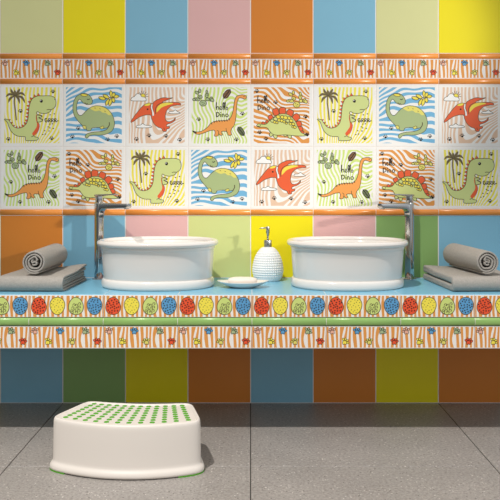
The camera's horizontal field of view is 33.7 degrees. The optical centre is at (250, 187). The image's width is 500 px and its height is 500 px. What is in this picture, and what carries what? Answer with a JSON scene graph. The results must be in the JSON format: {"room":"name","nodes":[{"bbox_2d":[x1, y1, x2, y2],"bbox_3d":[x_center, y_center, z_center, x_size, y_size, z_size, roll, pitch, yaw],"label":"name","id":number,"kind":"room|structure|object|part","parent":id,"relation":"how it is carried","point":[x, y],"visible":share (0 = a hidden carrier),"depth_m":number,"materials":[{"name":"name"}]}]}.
{"room":"children's bathroom","nodes":[
{"label":"children's bathroom","id":0,"kind":"room"},
{"bbox_2d":[0,0,499,402],"bbox_3d":[0.000,-0.513,2.701,2.400,2.400,0.121,0,0,0],"label":"wall","id":1,"kind":"structure","parent":0,"point":[153,146],"depth_m":2.64,"materials":[{"name":"multicoloured tile"}]},
{"bbox_2d":[0,278,499,347],"bbox_3d":[0.004,0.360,2.431,2.400,0.146,0.420,0,0,0],"label":"countertop","id":2,"kind":"structure","parent":1,"relation":"attached to","point":[422,313],"depth_m":2.23,"materials":[{"name":"multicoloured tile"}]},
{"bbox_2d":[0,264,86,290],"bbox_3d":[-0.607,0.262,2.431,0.186,0.050,0.306,0,0,1],"label":"folded towel","id":3,"kind":"object","parent":2,"relation":"on","point":[64,278],"visible":0.94,"depth_m":2.29,"materials":[{"name":"grey fabric"}]},
{"bbox_2d":[23,243,67,273],"bbox_3d":[-0.605,0.207,2.439,0.070,0.070,0.273,0,0,0],"label":"rolled towel","id":4,"kind":"object","parent":3,"relation":"on","point":[46,258],"visible":1,"depth_m":2.34,"materials":[{"name":"grey fabric"}]},
{"bbox_2d":[92,194,130,279],"bbox_3d":[-0.427,0.152,2.550,0.168,0.269,0.034,0,0,43],"label":"faucet","id":5,"kind":"object","parent":2,"relation":"on","point":[100,207],"visible":0.94,"depth_m":2.58,"materials":[{"name":"silver metal"}]},
{"bbox_3d":[-0.448,0.022,2.569,0.104,0.009,0.022,0,0,43],"label":"lever handle","id":6,"kind":"part","parent":5,"relation":"part of","materials":[{"name":"silver metal"}]},
{"bbox_3d":[-0.419,0.071,2.542,0.145,0.050,0.022,0,0,43],"label":"spout","id":7,"kind":"part","parent":5,"relation":"part of","materials":[{"name":"silver metal"}]},
{"bbox_2d":[97,236,217,290],"bbox_3d":[-0.272,0.219,2.438,0.354,0.136,0.336,0,0,0],"label":"basin","id":8,"kind":"object","parent":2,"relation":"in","point":[135,263],"visible":1,"depth_m":2.31,"materials":[{"name":"white ceramic"}]},
{"bbox_2d":[217,280,268,288],"bbox_3d":[-0.022,0.277,2.386,0.148,0.021,0.100,0,0,0],"label":"soap dish","id":9,"kind":"object","parent":2,"relation":"on","point":[225,282],"visible":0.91,"depth_m":2.35,"materials":[{"name":"white ceramic"}]},
{"bbox_2d":[228,277,257,282],"bbox_3d":[-0.023,0.267,2.386,0.086,0.021,0.052,0,0,0],"label":"soap bar","id":10,"kind":"object","parent":9,"relation":"in","point":[232,279],"visible":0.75,"depth_m":2.37,"materials":[{"name":"beige"}]},
{"bbox_2d":[252,226,282,281],"bbox_3d":[0.053,0.203,2.565,0.098,0.168,0.098,0,0,0],"label":"soap dispenser","id":11,"kind":"object","parent":2,"relation":"on","point":[267,263],"visible":0.98,"depth_m":2.53,"materials":[{"name":"white ceramic"}]},
{"bbox_2d":[252,247,282,281],"bbox_3d":[0.053,0.235,2.565,0.098,0.104,0.098,0,0,0],"label":"bottle","id":12,"kind":"object","parent":11,"relation":"attached to","point":[267,263],"depth_m":2.53,"materials":[{"name":"white ceramic"}]},
{"bbox_2d":[287,236,407,290],"bbox_3d":[0.284,0.219,2.438,0.354,0.136,0.336,0,0,0],"label":"basin","id":13,"kind":"object","parent":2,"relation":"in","point":[320,263],"visible":1,"depth_m":2.31,"materials":[{"name":"white ceramic"}]},
{"bbox_2d":[377,194,415,279],"bbox_3d":[0.450,0.152,2.550,0.168,0.269,0.034,0,0,-43],"label":"faucet","id":14,"kind":"object","parent":2,"relation":"on","point":[408,206],"visible":1,"depth_m":2.58,"materials":[{"name":"silver metal"}]},
{"bbox_3d":[0.442,0.071,2.542,0.145,0.050,0.022,0,0,-43],"label":"spout","id":15,"kind":"part","parent":14,"relation":"part of","materials":[{"name":"silver metal"}]},
{"bbox_3d":[0.470,0.022,2.569,0.104,0.009,0.022,0,0,-43],"label":"lever handle","id":16,"kind":"part","parent":14,"relation":"part of","materials":[{"name":"silver metal"}]},
{"bbox_2d":[423,265,499,290],"bbox_3d":[0.647,0.264,2.444,0.198,0.045,0.332,0,0,-3],"label":"folded towel","id":17,"kind":"object","parent":2,"relation":"on","point":[452,278],"visible":0.91,"depth_m":2.32,"materials":[{"name":"grey fabric"}]},
{"bbox_2d":[443,243,498,273],"bbox_3d":[0.648,0.207,2.445,0.070,0.070,0.283,0,0,-5],"label":"rolled towel","id":18,"kind":"object","parent":17,"relation":"on","point":[456,255],"visible":1,"depth_m":2.37,"materials":[{"name":"grey fabric"}]},
{"bbox_2d":[0,209,499,214],"bbox_3d":[0.000,0.077,2.640,2.400,0.019,0.011,0,0,0],"label":"trim","id":19,"kind":"structure","parent":1,"relation":"attached to","point":[2,211],"depth_m":2.64,"materials":[{"name":"orange tile"}]},
{"bbox_2d":[0,54,499,58],"bbox_3d":[0.000,-0.421,2.640,2.400,0.018,0.011,0,0,0],"label":"trim","id":20,"kind":"structure","parent":1,"relation":"attached to","point":[2,56],"depth_m":2.64,"materials":[{"name":"orange tile"}]},
{"bbox_2d":[0,79,499,83],"bbox_3d":[0.000,-0.341,2.640,2.400,0.018,0.011,0,0,0],"label":"trim","id":21,"kind":"structure","parent":1,"relation":"attached to","point":[2,81],"depth_m":2.64,"materials":[{"name":"tile"}]},
{"bbox_2d":[0,403,499,499],"bbox_3d":[0.000,0.717,0.541,4.800,0.060,4.200,0,0,0],"label":"floor","id":22,"kind":"structure","parent":0,"point":[253,451],"depth_m":2.12,"materials":[{"name":"grey tile"}]},
{"bbox_2d":[50,401,203,479],"bbox_3d":[-0.300,0.624,2.058,0.382,0.127,0.238,0,0,4],"label":"step stool","id":23,"kind":"object","parent":22,"relation":"on","point":[93,439],"visible":1,"depth_m":1.97,"materials":[{"name":"beige plastic"}]}
]}

